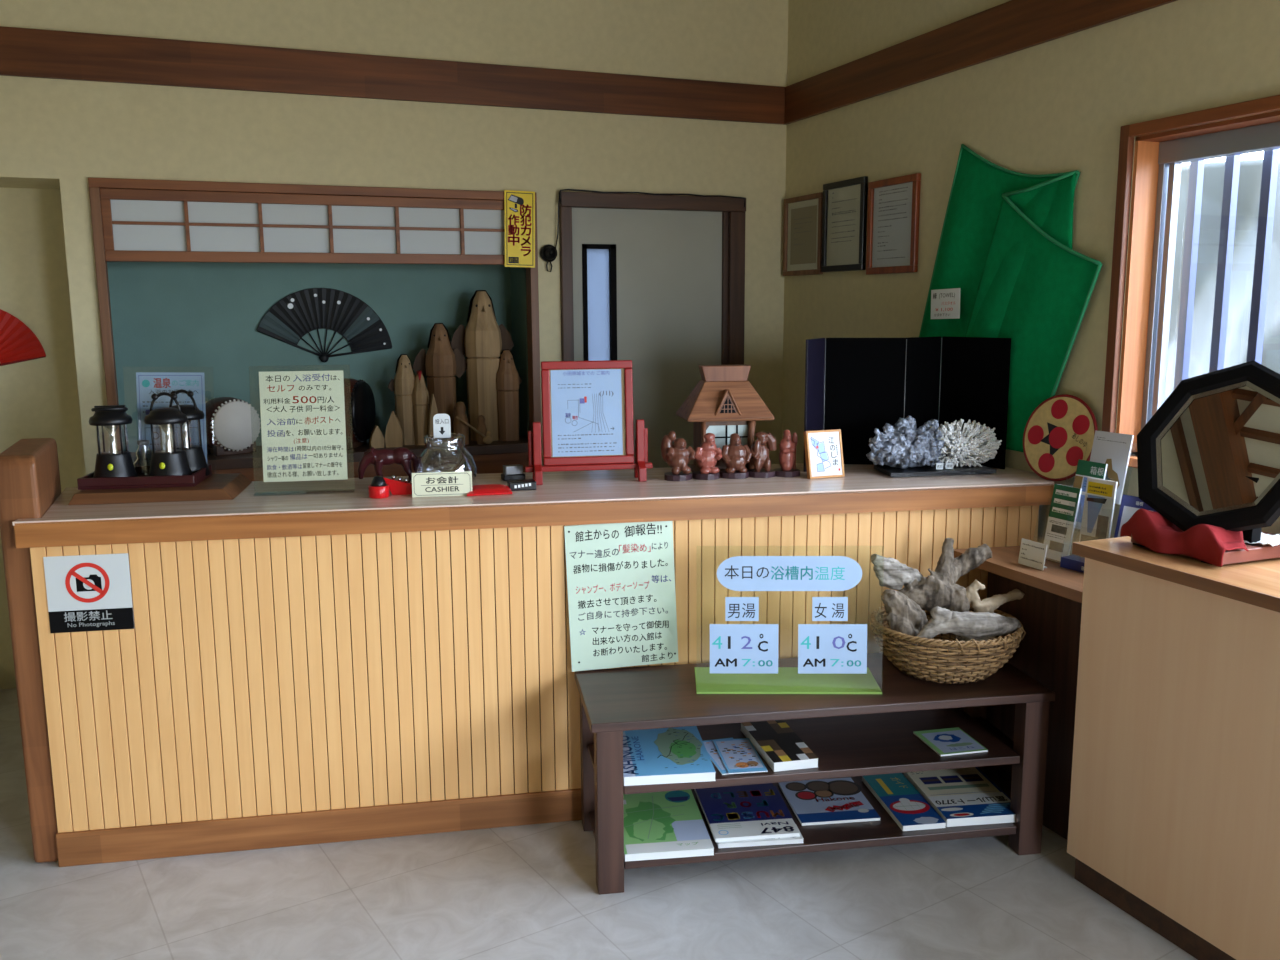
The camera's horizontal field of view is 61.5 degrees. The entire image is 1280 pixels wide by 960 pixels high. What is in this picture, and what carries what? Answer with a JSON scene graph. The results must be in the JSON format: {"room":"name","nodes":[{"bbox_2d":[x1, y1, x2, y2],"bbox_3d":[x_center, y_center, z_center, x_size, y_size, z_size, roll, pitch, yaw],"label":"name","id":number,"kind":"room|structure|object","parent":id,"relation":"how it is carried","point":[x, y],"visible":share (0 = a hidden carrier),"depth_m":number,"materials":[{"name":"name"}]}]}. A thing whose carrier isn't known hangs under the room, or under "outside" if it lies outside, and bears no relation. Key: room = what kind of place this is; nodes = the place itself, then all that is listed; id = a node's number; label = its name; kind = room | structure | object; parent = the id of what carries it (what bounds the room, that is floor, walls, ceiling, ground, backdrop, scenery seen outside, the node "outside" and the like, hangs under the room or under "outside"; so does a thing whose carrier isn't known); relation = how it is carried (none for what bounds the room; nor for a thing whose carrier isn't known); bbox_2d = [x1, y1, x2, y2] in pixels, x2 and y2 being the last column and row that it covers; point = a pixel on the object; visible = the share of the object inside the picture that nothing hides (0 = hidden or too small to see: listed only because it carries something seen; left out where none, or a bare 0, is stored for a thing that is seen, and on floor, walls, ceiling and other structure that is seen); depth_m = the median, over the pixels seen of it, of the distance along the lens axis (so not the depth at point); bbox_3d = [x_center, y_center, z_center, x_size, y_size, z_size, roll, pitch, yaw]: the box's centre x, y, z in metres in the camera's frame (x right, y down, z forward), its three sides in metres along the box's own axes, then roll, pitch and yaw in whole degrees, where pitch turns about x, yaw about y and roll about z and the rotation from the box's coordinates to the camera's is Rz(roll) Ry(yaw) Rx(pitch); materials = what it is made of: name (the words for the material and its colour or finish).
{"room":"bathhouse reception","nodes":[
{"label":"bathhouse reception","id":0,"kind":"room"},
{"bbox_2d":[0,180,85,689],"bbox_3d":[-3.462,-0.154,3.836,2.766,2.220,0.320,-4,10,-21],"label":"wall","id":1,"kind":"structure","parent":0,"point":[39,398],"depth_m":4.31,"materials":[{"name":"beige paint"}]},
{"bbox_2d":[0,309,45,365],"bbox_3d":[-2.623,-0.550,4.218,0.512,0.284,0.013,-4,10,-21],"label":"folding fan","id":2,"kind":"object","parent":1,"relation":"attached to","point":[18,343],"visible":1,"depth_m":4.28,"materials":[{"name":"red paper"}]},
{"bbox_2d":[0,0,787,474],"bbox_3d":[-1.959,-0.581,4.132,5.830,2.950,0.120,-4,10,-21],"label":"wall","id":3,"kind":"structure","parent":0,"point":[66,132],"depth_m":4.36,"materials":[{"name":"beige paint"}]},
{"bbox_2d":[99,188,504,264],"bbox_3d":[-1.237,-0.999,4.291,1.630,0.264,0.030,-4,10,-21],"label":"transom","id":4,"kind":"object","parent":3,"relation":"attached to","point":[140,225],"visible":0.82,"depth_m":4.25,"materials":[{"name":"white paper"}]},
{"bbox_2d":[88,177,536,200],"bbox_3d":[-1.241,-1.149,4.278,1.700,0.035,0.075,-4,10,-21],"label":"trim","id":5,"kind":"structure","parent":3,"relation":"attached to","point":[114,183],"depth_m":4.20,"materials":[{"name":"brown wood"}]},
{"bbox_2d":[89,187,541,450],"bbox_3d":[-1.238,-0.604,4.366,1.700,1.069,0.075,-4,10,-21],"label":"trim","id":6,"kind":"structure","parent":3,"relation":"attached to","point":[532,292],"depth_m":4.07,"materials":[{"name":"brown wood"}]},
{"bbox_2d":[107,262,529,451],"bbox_3d":[-1.332,-0.703,4.590,1.800,1.214,0.295,-4,10,-21],"label":"wall niche","id":7,"kind":"object","parent":3,"relation":"in","point":[195,317],"visible":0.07,"depth_m":4.60,"materials":[{"name":"teal paint"}]},
{"bbox_2d":[256,288,391,362],"bbox_3d":[-1.368,-0.672,4.675,0.568,0.322,0.013,-4,10,-21],"label":"folding fan","id":8,"kind":"object","parent":7,"relation":"hanging from","point":[299,313],"visible":1,"depth_m":4.67,"materials":[{"name":"black paper"}]},
{"bbox_2d":[130,435,541,469],"bbox_3d":[-1.292,-0.119,4.590,1.696,0.040,0.395,-4,10,-21],"label":"trim","id":9,"kind":"structure","parent":3,"relation":"attached to","point":[253,459],"depth_m":4.55,"materials":[{"name":"brown wood"}]},
{"bbox_2d":[205,397,260,455],"bbox_3d":[-1.694,-0.227,4.425,0.178,0.230,0.226,9,13,44],"label":"drum","id":10,"kind":"object","parent":9,"relation":"on","point":[232,424],"visible":0.9,"depth_m":4.36,"materials":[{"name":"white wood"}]},
{"bbox_2d":[344,378,375,449],"bbox_3d":[-1.296,-0.288,4.581,0.268,0.296,0.286,1,9,6],"label":"drum","id":11,"kind":"object","parent":9,"relation":"on","point":[359,398],"visible":0.48,"depth_m":4.51,"materials":[{"name":"brown wood"}]},
{"bbox_2d":[385,411,402,446],"bbox_3d":[-1.048,-0.217,4.577,0.075,0.155,0.024,-1,9,-2],"label":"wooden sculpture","id":12,"kind":"object","parent":9,"relation":"on","point":[394,434],"visible":0.96,"depth_m":4.57,"materials":[{"name":"brown wood"}]},
{"bbox_2d":[388,354,415,444],"bbox_3d":[-1.013,-0.349,4.657,0.142,0.389,0.100,-5,10,-25],"label":"bird","id":13,"kind":"object","parent":9,"relation":"on","point":[403,383],"visible":0.94,"depth_m":4.62},
{"bbox_2d":[412,370,428,444],"bbox_3d":[-0.945,-0.313,4.646,0.070,0.321,0.071,-2,9,-11],"label":"bird","id":14,"kind":"object","parent":9,"relation":"on","point":[420,397],"visible":0.96,"depth_m":4.62},
{"bbox_2d":[412,323,466,442],"bbox_3d":[-0.873,-0.427,4.723,0.241,0.520,0.134,-2,9,-13],"label":"bird","id":15,"kind":"object","parent":9,"relation":"on","point":[440,363],"visible":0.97,"depth_m":4.68},
{"bbox_2d":[453,402,468,444],"bbox_3d":[-0.776,-0.247,4.660,0.067,0.185,0.066,-4,10,-21],"label":"doll","id":16,"kind":"object","parent":9,"relation":"on","point":[459,427],"visible":0.94,"depth_m":4.64,"materials":[{"name":"brown wood"}]},
{"bbox_2d":[451,290,513,440],"bbox_3d":[-0.705,-0.509,4.782,0.273,0.662,0.167,0,9,4],"label":"wooden figurine","id":17,"kind":"object","parent":9,"relation":"on","point":[482,340],"visible":0.95,"depth_m":4.73,"materials":[{"name":"brown wood"}]},
{"bbox_2d":[496,349,521,440],"bbox_3d":[-0.584,-0.379,4.788,0.108,0.402,0.128,7,12,37],"label":"bird","id":18,"kind":"object","parent":9,"relation":"on","point":[508,380],"visible":1,"depth_m":4.75},
{"bbox_2d":[212,452,527,480],"bbox_3d":[-1.225,0.352,4.503,1.700,0.861,0.012,-4,10,-21],"label":"trim","id":19,"kind":"structure","parent":3,"relation":"attached to","point":[490,463],"depth_m":4.58,"materials":[{"name":"brown wood"}]},
{"bbox_2d":[0,26,784,124],"bbox_3d":[-1.996,-1.528,3.889,5.708,0.163,0.022,-4,10,-21],"label":"trim","id":20,"kind":"structure","parent":3,"relation":"attached to","point":[24,52],"depth_m":4.24,"materials":[{"name":"brown wood"}]},
{"bbox_2d":[504,190,534,267],"bbox_3d":[-0.507,-1.058,4.538,0.139,0.318,0.005,-4,10,-21],"label":"warning sign","id":21,"kind":"object","parent":3,"relation":"attached to","point":[519,206],"visible":1,"depth_m":4.54,"materials":[{"name":"yellow"}]},
{"bbox_2d":[559,191,745,467],"bbox_3d":[0.063,-0.260,4.943,0.883,2.033,0.095,-4,10,-21],"label":"door","id":22,"kind":"structure","parent":3,"relation":"in","point":[655,282],"depth_m":4.86,"materials":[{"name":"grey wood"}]},
{"bbox_2d":[0,688,1196,959],"bbox_3d":[-0.658,1.396,1.287,5.930,0.060,7.640,-4,10,-21],"label":"floor","id":23,"kind":"structure","parent":0,"point":[522,892],"depth_m":2.82,"materials":[{"name":"stone"}]},
{"bbox_2d":[0,438,1053,866],"bbox_3d":[-0.271,0.423,3.451,3.206,1.165,0.570,-2,9,-10],"label":"counter","id":24,"kind":"object","parent":23,"relation":"on","point":[306,665],"depth_m":3.10,"materials":[{"name":"brown wood"}]},
{"bbox_2d":[43,553,134,632],"bbox_3d":[-1.500,0.309,2.932,0.214,0.213,0.003,-2,9,-10],"label":"sign","id":25,"kind":"object","parent":24,"relation":"attached to","point":[85,592],"visible":1,"depth_m":2.93,"materials":[{"name":"grey plastic"}]},
{"bbox_2d":[68,473,251,504],"bbox_3d":[-1.446,0.025,3.277,0.451,0.030,0.324,-2,9,-10],"label":"wooden platform","id":26,"kind":"object","parent":24,"relation":"on","point":[216,486],"visible":0.73,"depth_m":3.15,"materials":[{"name":"brown wood"}]},
{"bbox_2d":[77,464,211,489],"bbox_3d":[-1.507,-0.011,3.293,0.325,0.034,0.235,-2,9,-9],"label":"tray","id":27,"kind":"object","parent":26,"relation":"on","point":[87,482],"visible":0.77,"depth_m":3.19,"materials":[{"name":"red paint"}]},
{"bbox_2d":[89,405,137,477],"bbox_3d":[-1.579,-0.107,3.223,0.129,0.231,0.129,-3,9,-14],"label":"lantern","id":28,"kind":"object","parent":27,"relation":"on","point":[112,463],"visible":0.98,"depth_m":3.19,"materials":[{"name":"black plastic"}]},
{"bbox_2d":[144,392,191,475],"bbox_3d":[-1.424,-0.131,3.243,0.132,0.269,0.132,-1,9,-2],"label":"lantern","id":29,"kind":"object","parent":27,"relation":"on","point":[167,462],"visible":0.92,"depth_m":3.21,"materials":[{"name":"black plastic"}]},
{"bbox_2d":[169,389,209,475],"bbox_3d":[-1.415,-0.147,3.345,0.132,0.269,0.132,1,9,10],"label":"lantern","id":30,"kind":"object","parent":27,"relation":"on","point":[194,453],"visible":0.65,"depth_m":3.32,"materials":[{"name":"black plastic"}]},
{"bbox_2d":[136,372,206,465],"bbox_3d":[-1.492,-0.172,3.411,0.276,0.375,0.054,-2,9,-8],"label":"notice","id":31,"kind":"object","parent":24,"relation":"on","point":[147,383],"visible":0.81,"depth_m":3.42,"materials":[{"name":"blue paper"}]},
{"bbox_2d":[259,365,355,493],"bbox_3d":[-1.018,-0.151,3.240,0.292,0.384,0.067,-2,9,-10],"label":"notice","id":32,"kind":"object","parent":24,"relation":"on","point":[303,428],"visible":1,"depth_m":3.25,"materials":[{"name":"beige paper"}]},
{"bbox_2d":[358,447,416,482],"bbox_3d":[-0.778,-0.037,3.321,0.181,0.133,0.056,-2,9,-10],"label":"elephant figurine","id":33,"kind":"object","parent":24,"relation":"on","point":[403,456],"visible":0.91,"depth_m":3.30,"materials":[{"name":"red paint"}]},
{"bbox_2d":[412,471,471,496],"bbox_3d":[-0.588,0.013,3.199,0.176,0.071,0.020,-2,9,-9],"label":"sign","id":34,"kind":"object","parent":24,"relation":"on","point":[432,484],"visible":1,"depth_m":3.20,"materials":[{"name":"beige plastic"}]},
{"bbox_2d":[415,414,476,485],"bbox_3d":[-0.602,-0.090,3.323,0.189,0.233,0.189,-2,9,-10],"label":"jar","id":35,"kind":"object","parent":24,"relation":"on","point":[441,422],"visible":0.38,"depth_m":3.30,"materials":[{"name":"clear glass"}]},
{"bbox_2d":[12,461,1053,525],"bbox_3d":[-0.229,0.049,3.399,3.115,0.070,0.570,-2,9,-10],"label":"countertop","id":36,"kind":"structure","parent":24,"relation":"on","point":[619,484],"depth_m":3.27,"materials":[{"name":"brown wood"}]},
{"bbox_2d":[525,360,652,484],"bbox_3d":[-0.164,-0.186,3.425,0.410,0.384,0.100,-2,9,-10],"label":"stand","id":37,"kind":"object","parent":24,"relation":"on","point":[587,406],"visible":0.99,"depth_m":3.43,"materials":[{"name":"red paint"}]},
{"bbox_2d":[564,521,677,671],"bbox_3d":[-0.053,0.340,3.184,0.334,0.442,0.032,-2,9,-10],"label":"poster","id":38,"kind":"object","parent":24,"relation":"attached to","point":[621,576],"visible":1,"depth_m":3.18,"materials":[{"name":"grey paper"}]},
{"bbox_2d":[661,431,695,480],"bbox_3d":[0.124,-0.081,3.473,0.105,0.157,0.086,-3,10,-18],"label":"figurine","id":39,"kind":"object","parent":24,"relation":"on","point":[677,456],"visible":1,"depth_m":3.45,"materials":[{"name":"brown wood"}]},
{"bbox_2d":[692,433,721,479],"bbox_3d":[0.217,-0.080,3.492,0.102,0.148,0.086,-3,9,-14],"label":"figurine","id":40,"kind":"object","parent":24,"relation":"on","point":[707,455],"visible":1,"depth_m":3.47,"materials":[{"name":"brown wood"}]},
{"bbox_2d":[676,364,774,472],"bbox_3d":[0.284,-0.209,3.637,0.293,0.356,0.217,-2,9,-8],"label":"model","id":41,"kind":"object","parent":24,"relation":"on","point":[723,403],"visible":0.84,"depth_m":3.57},
{"bbox_2d":[720,433,751,478],"bbox_3d":[0.309,-0.081,3.507,0.104,0.144,0.087,-2,9,-10],"label":"figurine","id":42,"kind":"object","parent":24,"relation":"on","point":[735,455],"visible":1,"depth_m":3.48,"materials":[{"name":"brown wood"}]},
{"bbox_2d":[747,432,775,477],"bbox_3d":[0.399,-0.086,3.524,0.097,0.147,0.086,-1,9,-6],"label":"figurine","id":43,"kind":"object","parent":24,"relation":"on","point":[760,458],"visible":1,"depth_m":3.50,"materials":[{"name":"brown wood"}]},
{"bbox_2d":[773,429,799,476],"bbox_3d":[0.482,-0.090,3.538,0.088,0.151,0.088,-1,9,-2],"label":"figurine","id":44,"kind":"object","parent":24,"relation":"on","point":[787,454],"visible":1,"depth_m":3.52,"materials":[{"name":"brown wood"}]},
{"bbox_2d":[803,429,844,478],"bbox_3d":[0.599,-0.084,3.501,0.128,0.155,0.052,-4,10,-20],"label":"card","id":45,"kind":"object","parent":24,"relation":"on","point":[823,448],"visible":1,"depth_m":3.49,"materials":[{"name":"white paper"}]},
{"bbox_2d":[803,336,1010,471],"bbox_3d":[0.878,-0.263,3.680,0.682,0.441,0.266,-2,9,-10],"label":"folding screen","id":46,"kind":"object","parent":24,"relation":"on","point":[854,386],"visible":0.73,"depth_m":3.73,"materials":[{"name":"black"}]},
{"bbox_2d":[874,462,996,476],"bbox_3d":[0.975,-0.035,3.599,0.370,0.016,0.185,-2,9,-10],"label":"display stand","id":47,"kind":"object","parent":24,"relation":"on","point":[925,470],"visible":0.83,"depth_m":3.53,"materials":[{"name":"black paint"}]},
{"bbox_2d":[866,415,944,468],"bbox_3d":[0.870,-0.124,3.562,0.261,0.174,0.128,-2,9,-10],"label":"coral","id":48,"kind":"object","parent":47,"relation":"on","point":[904,445],"visible":1,"depth_m":3.53},
{"bbox_2d":[933,419,1001,466],"bbox_3d":[1.083,-0.121,3.602,0.274,0.168,0.134,-2,9,-10],"label":"coral","id":49,"kind":"object","parent":47,"relation":"on","point":[977,443],"visible":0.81,"depth_m":3.58},
{"bbox_2d":[1023,394,1097,480],"bbox_3d":[1.326,-0.134,3.406,0.061,0.273,0.278,-6,11,-29],"label":"disc","id":50,"kind":"object","parent":24,"relation":"on","point":[1060,431],"visible":0.95,"depth_m":3.40,"materials":[{"name":"wood"}]},
{"bbox_2d":[574,651,1054,894],"bbox_3d":[0.482,0.816,3.134,1.300,0.481,0.425,-2,9,-9],"label":"table","id":51,"kind":"object","parent":23,"relation":"on","point":[855,736],"visible":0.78,"depth_m":3.00,"materials":[{"name":"brown wood"}]},
{"bbox_2d":[623,789,713,861],"bbox_3d":[0.056,0.974,3.062,0.242,0.021,0.370,-2,9,-7],"label":"magazine","id":52,"kind":"object","parent":51,"relation":"on","point":[666,824],"visible":0.94,"depth_m":3.01,"materials":[{"name":"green paper"}]},
{"bbox_2d":[623,726,715,785],"bbox_3d":[0.061,0.766,3.013,0.246,0.026,0.330,-1,9,-6],"label":"magazine","id":53,"kind":"object","parent":51,"relation":"on","point":[675,754],"visible":0.82,"depth_m":2.95,"materials":[{"name":"blue paper"}]},
{"bbox_2d":[703,737,732,774],"bbox_3d":[0.246,0.774,3.024,0.108,0.004,0.228,-3,9,-14],"label":"leaflet","id":54,"kind":"object","parent":51,"relation":"on","point":[714,756],"visible":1,"depth_m":3.02,"materials":[{"name":"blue paper"}]},
{"bbox_2d":[712,738,767,773],"bbox_3d":[0.278,0.772,3.016,0.108,0.004,0.225,-2,9,-7],"label":"leaflet","id":55,"kind":"object","parent":54,"relation":"on","point":[738,756],"visible":1,"depth_m":3.00,"materials":[{"name":"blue paper"}]},
{"bbox_2d":[716,786,803,847],"bbox_3d":[0.314,0.969,3.107,0.238,0.014,0.330,-1,9,-6],"label":"magazine","id":56,"kind":"object","parent":51,"relation":"on","point":[788,840],"visible":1,"depth_m":2.95,"materials":[{"name":"white paper"}]},
{"bbox_2d":[694,783,799,841],"bbox_3d":[0.303,0.955,3.115,0.238,0.012,0.330,-2,9,-7],"label":"magazine","id":57,"kind":"object","parent":56,"relation":"on","point":[755,811],"visible":1,"depth_m":3.08,"materials":[{"name":"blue paper"}]},
{"bbox_2d":[741,720,817,771],"bbox_3d":[0.394,0.753,3.076,0.128,0.027,0.300,-2,9,-12],"label":"magazine","id":58,"kind":"object","parent":51,"relation":"on","point":[781,748],"visible":0.88,"depth_m":3.03,"materials":[{"name":"black paper"}]},
{"bbox_2d":[694,556,881,693],"bbox_3d":[0.416,0.375,3.064,0.515,0.413,0.208,0,9,1],"label":"board","id":59,"kind":"object","parent":51,"relation":"on","point":[832,658],"visible":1,"depth_m":2.98,"materials":[{"name":"plastic"}]},
{"bbox_2d":[624,773,1015,868],"bbox_3d":[0.480,0.979,3.159,1.122,0.024,0.407,-2,9,-9],"label":"shelf","id":60,"kind":"object","parent":51,"relation":"attached to","point":[884,832],"depth_m":3.01,"materials":[{"name":"brown wood"}]},
{"bbox_2d":[623,708,1019,794],"bbox_3d":[0.479,0.770,3.125,1.122,0.023,0.407,-2,9,-9],"label":"shelf","id":61,"kind":"object","parent":51,"relation":"attached to","point":[876,743],"depth_m":3.07,"materials":[{"name":"brown wood"}]},
{"bbox_2d":[778,777,880,825],"bbox_3d":[0.562,0.954,3.204,0.241,0.009,0.270,-2,9,-7],"label":"magazine","id":62,"kind":"object","parent":51,"relation":"on","point":[836,800],"visible":0.99,"depth_m":3.19,"materials":[{"name":"white paper"}]},
{"bbox_2d":[862,773,945,830],"bbox_3d":[0.777,0.950,3.193,0.128,0.017,0.337,-2,9,-8],"label":"magazine","id":63,"kind":"object","parent":51,"relation":"on","point":[906,806],"visible":0.99,"depth_m":3.16,"materials":[{"name":"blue paper"}]},
{"bbox_2d":[870,603,1025,683],"bbox_3d":[0.896,0.480,3.164,0.433,0.163,0.437,-3,10,-19],"label":"wicker basket","id":64,"kind":"object","parent":51,"relation":"on","point":[926,662],"visible":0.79,"depth_m":3.01,"materials":[{"name":"brown wicker"}]},
{"bbox_2d":[871,554,923,589],"bbox_3d":[0.772,0.285,3.153,0.226,0.160,0.062,-3,10,-18],"label":"driftwood","id":65,"kind":"object","parent":64,"relation":"in","point":[890,573],"visible":0.74,"depth_m":3.12,"materials":[{"name":"grey wood"}]},
{"bbox_2d":[881,589,927,652],"bbox_3d":[0.767,0.406,3.091,0.145,0.187,0.111,-3,10,-18],"label":"driftwood","id":66,"kind":"object","parent":64,"relation":"in","point":[905,616],"visible":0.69,"depth_m":3.06,"materials":[{"name":"grey wood"}]},
{"bbox_2d":[899,538,991,611],"bbox_3d":[0.883,0.296,3.143,0.332,0.247,0.135,-2,9,-10],"label":"driftwood","id":67,"kind":"object","parent":64,"relation":"in","point":[940,589],"visible":0.8,"depth_m":3.12,"materials":[{"name":"grey wood"}]},
{"bbox_2d":[915,606,1020,651],"bbox_3d":[0.936,0.422,3.047,0.346,0.147,0.104,-2,9,-10],"label":"driftwood","id":68,"kind":"object","parent":64,"relation":"in","point":[967,626],"visible":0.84,"depth_m":3.00,"materials":[{"name":"grey wood"}]},
{"bbox_2d":[966,580,1024,612],"bbox_3d":[1.026,0.375,3.136,0.215,0.181,0.066,-2,9,-10],"label":"driftwood","id":69,"kind":"object","parent":64,"relation":"in","point":[990,604],"visible":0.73,"depth_m":3.11,"materials":[{"name":"beige wood"}]},
{"bbox_2d":[913,727,987,755],"bbox_3d":[0.895,0.755,3.109,0.146,0.006,0.170,-2,9,-12],"label":"booklet","id":70,"kind":"object","parent":51,"relation":"on","point":[947,741],"visible":1,"depth_m":3.10,"materials":[{"name":"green paper"}]},
{"bbox_2d":[904,767,1015,826],"bbox_3d":[0.963,0.940,3.222,0.236,0.025,0.335,-2,9,-7],"label":"magazine","id":71,"kind":"object","parent":51,"relation":"on","point":[968,796],"visible":0.97,"depth_m":3.19,"materials":[{"name":"white paper"}]},
{"bbox_2d":[954,543,1084,839],"bbox_3d":[1.272,0.636,3.244,0.416,0.792,0.572,-4,10,-21],"label":"counter","id":72,"kind":"object","parent":23,"relation":"on","point":[1049,612],"visible":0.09,"depth_m":3.17,"materials":[{"name":"brown wood"}]},
{"bbox_2d":[1018,538,1046,569],"bbox_3d":[1.153,0.215,3.137,0.035,0.074,0.100,-4,10,-23],"label":"card","id":73,"kind":"object","parent":72,"relation":"on","point":[1032,553],"visible":1,"depth_m":3.13,"materials":[{"name":"white paper"}]},
{"bbox_2d":[1036,477,1118,562],"bbox_3d":[1.328,0.062,3.229,0.242,0.355,0.156,-4,10,-23],"label":"brochure rack","id":74,"kind":"object","parent":72,"relation":"on","point":[1067,477],"visible":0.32,"depth_m":3.23,"materials":[{"name":"clear plastic"}]},
{"bbox_2d":[1043,484,1081,560],"bbox_3d":[1.252,0.128,3.197,0.045,0.220,0.100,-4,10,-23],"label":"brochure","id":75,"kind":"object","parent":74,"relation":"in","point":[1065,501],"visible":0.99,"depth_m":3.19,"materials":[{"name":"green paper"}]},
{"bbox_2d":[1073,459,1107,528],"bbox_3d":[1.332,0.046,3.211,0.042,0.203,0.106,-4,10,-23],"label":"brochure","id":76,"kind":"object","parent":74,"relation":"in","point":[1085,469],"visible":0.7,"depth_m":3.22,"materials":[{"name":"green paper"}]},
{"bbox_2d":[1090,430,1133,503],"bbox_3d":[1.394,-0.040,3.207,0.041,0.203,0.138,-4,10,-23],"label":"brochure","id":77,"kind":"object","parent":74,"relation":"in","point":[1112,449],"visible":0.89,"depth_m":3.18,"materials":[{"name":"white paper"}]},
{"bbox_2d":[1060,498,1111,572],"bbox_3d":[1.281,0.154,3.081,0.075,0.212,0.116,-5,10,-27],"label":"brochure holder","id":78,"kind":"object","parent":72,"relation":"on","point":[1072,562],"visible":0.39,"depth_m":3.10,"materials":[{"name":"blue plastic"}]},
{"bbox_2d":[1079,477,1117,541],"bbox_3d":[1.312,0.110,3.088,0.030,0.224,0.098,-5,10,-27],"label":"brochure","id":79,"kind":"object","parent":78,"relation":"in","point":[1097,515],"visible":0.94,"depth_m":3.08,"materials":[{"name":"white paper"}]},
{"bbox_2d":[1114,494,1156,537],"bbox_3d":[1.383,0.159,3.018,0.052,0.221,0.118,-5,10,-27],"label":"brochure","id":80,"kind":"object","parent":72,"relation":"on","point":[1130,505],"visible":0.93,"depth_m":3.04,"materials":[{"name":"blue paper"}]},
{"bbox_2d":[1067,536,1279,959],"bbox_3d":[1.691,0.744,2.113,0.472,0.935,1.856,-4,10,-21],"label":"storage cabinet","id":81,"kind":"object","parent":23,"relation":"on","point":[1174,810],"visible":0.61,"depth_m":2.55,"materials":[{"name":"beige laminate"}]},
{"bbox_2d":[1131,476,1279,564],"bbox_3d":[1.452,0.077,2.687,0.300,0.200,0.272,-4,10,-21],"label":"box","id":82,"kind":"object","parent":81,"relation":"on","point":[1256,551],"visible":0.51,"depth_m":2.57,"materials":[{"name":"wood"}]},
{"bbox_2d":[1120,508,1248,566],"bbox_3d":[1.358,0.130,2.667,0.156,0.095,0.320,-4,10,-21],"label":"cloth","id":83,"kind":"object","parent":82,"relation":"on","point":[1207,543],"visible":0.96,"depth_m":2.62,"materials":[{"name":"fabric"}]},
{"bbox_2d":[1137,360,1279,531],"bbox_3d":[1.447,-0.076,2.666,0.215,0.435,0.464,-4,10,-21],"label":"octagonal mirror","id":84,"kind":"object","parent":82,"relation":"on","point":[1196,454],"visible":0.94,"depth_m":2.67,"materials":[{"name":"black mirror"}]},
{"bbox_2d":[782,0,1279,543],"bbox_3d":[2.033,-0.242,1.888,0.120,2.950,7.240,-4,10,-21],"label":"wall","id":85,"kind":"structure","parent":0,"point":[1060,105],"depth_m":3.63,"materials":[{"name":"beige paint"}]},
{"bbox_2d":[783,192,822,275],"bbox_3d":[0.736,-1.103,4.857,0.020,0.350,0.330,-4,10,-21],"label":"framed certificate","id":86,"kind":"object","parent":85,"relation":"attached to","point":[802,230],"visible":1,"depth_m":4.86,"materials":[{"name":"brown wood"}]},
{"bbox_2d":[821,176,867,271],"bbox_3d":[0.860,-1.072,4.544,0.020,0.374,0.320,-4,10,-21],"label":"framed certificate","id":87,"kind":"object","parent":85,"relation":"attached to","point":[844,209],"visible":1,"depth_m":4.54,"materials":[{"name":"beige paper"}]},
{"bbox_2d":[866,173,920,274],"bbox_3d":[0.990,-0.997,4.224,0.020,0.366,0.326,-4,10,-21],"label":"framed certificate","id":88,"kind":"object","parent":85,"relation":"attached to","point":[893,214],"visible":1,"depth_m":4.22,"materials":[{"name":"grey paper"}]},
{"bbox_2d":[783,0,1177,124],"bbox_3d":[1.979,-1.192,1.660,0.022,0.163,7.139,-4,10,-21],"label":"trim","id":89,"kind":"structure","parent":85,"relation":"attached to","point":[1012,26],"depth_m":3.80,"materials":[{"name":"brown wood"}]},
{"bbox_2d":[919,144,1102,451],"bbox_3d":[1.202,-0.641,3.709,0.047,1.051,1.019,-4,10,-21],"label":"cloth","id":90,"kind":"object","parent":85,"relation":"attached to","point":[1006,238],"visible":0.65,"depth_m":3.57,"materials":[{"name":"green fabric"}]},
{"bbox_2d":[931,288,959,318],"bbox_3d":[1.099,-0.634,3.874,0.002,0.110,0.168,-4,10,-21],"label":"price tag","id":91,"kind":"object","parent":90,"relation":"attached to","point":[945,303],"visible":1,"depth_m":3.87,"materials":[{"name":"white paper"}]},
{"bbox_2d":[1102,95,1279,467],"bbox_3d":[2.199,-0.260,1.432,0.170,0.989,3.953,-4,10,-21],"label":"window","id":92,"kind":"structure","parent":85,"relation":"in","point":[1158,157],"depth_m":3.17,"materials":[{"name":"brown wood"}]},
{"bbox_3d":[2.337,0.357,1.648,0.055,0.040,4.000,-4,10,-21],"label":"rail","id":93,"kind":"object","parent":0,"visible":0},
{"bbox_2d":[1174,160,1204,388],"bbox_3d":[1.651,-0.573,3.242,0.025,1.275,0.028,-4,10,-21],"label":"bar","id":94,"kind":"object","parent":93,"relation":"on","point":[1196,174],"visible":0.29,"depth_m":3.23,"materials":[{"name":"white metal"}]},
{"bbox_2d":[1209,155,1240,372],"bbox_3d":[1.695,-0.555,3.131,0.025,1.275,0.028,-4,10,-21],"label":"bar","id":95,"kind":"object","parent":93,"relation":"on","point":[1232,163],"visible":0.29,"depth_m":3.11,"materials":[{"name":"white metal"}]},
{"bbox_2d":[1246,149,1279,363],"bbox_3d":[1.740,-0.537,3.020,0.025,1.275,0.028,-4,10,-21],"label":"bar","id":96,"kind":"object","parent":93,"relation":"on","point":[1270,157],"visible":0.36,"depth_m":3.00,"materials":[{"name":"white metal"}]},
{"label":"outside","id":97,"kind":"structure","parent":0,"visible":0},
{"bbox_2d":[1164,158,1279,401],"bbox_3d":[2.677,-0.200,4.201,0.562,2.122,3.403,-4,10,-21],"label":"window glass","id":98,"kind":"object","parent":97,"point":[1250,173],"visible":0.06,"depth_m":4.50,"materials":[{"name":"glass"}]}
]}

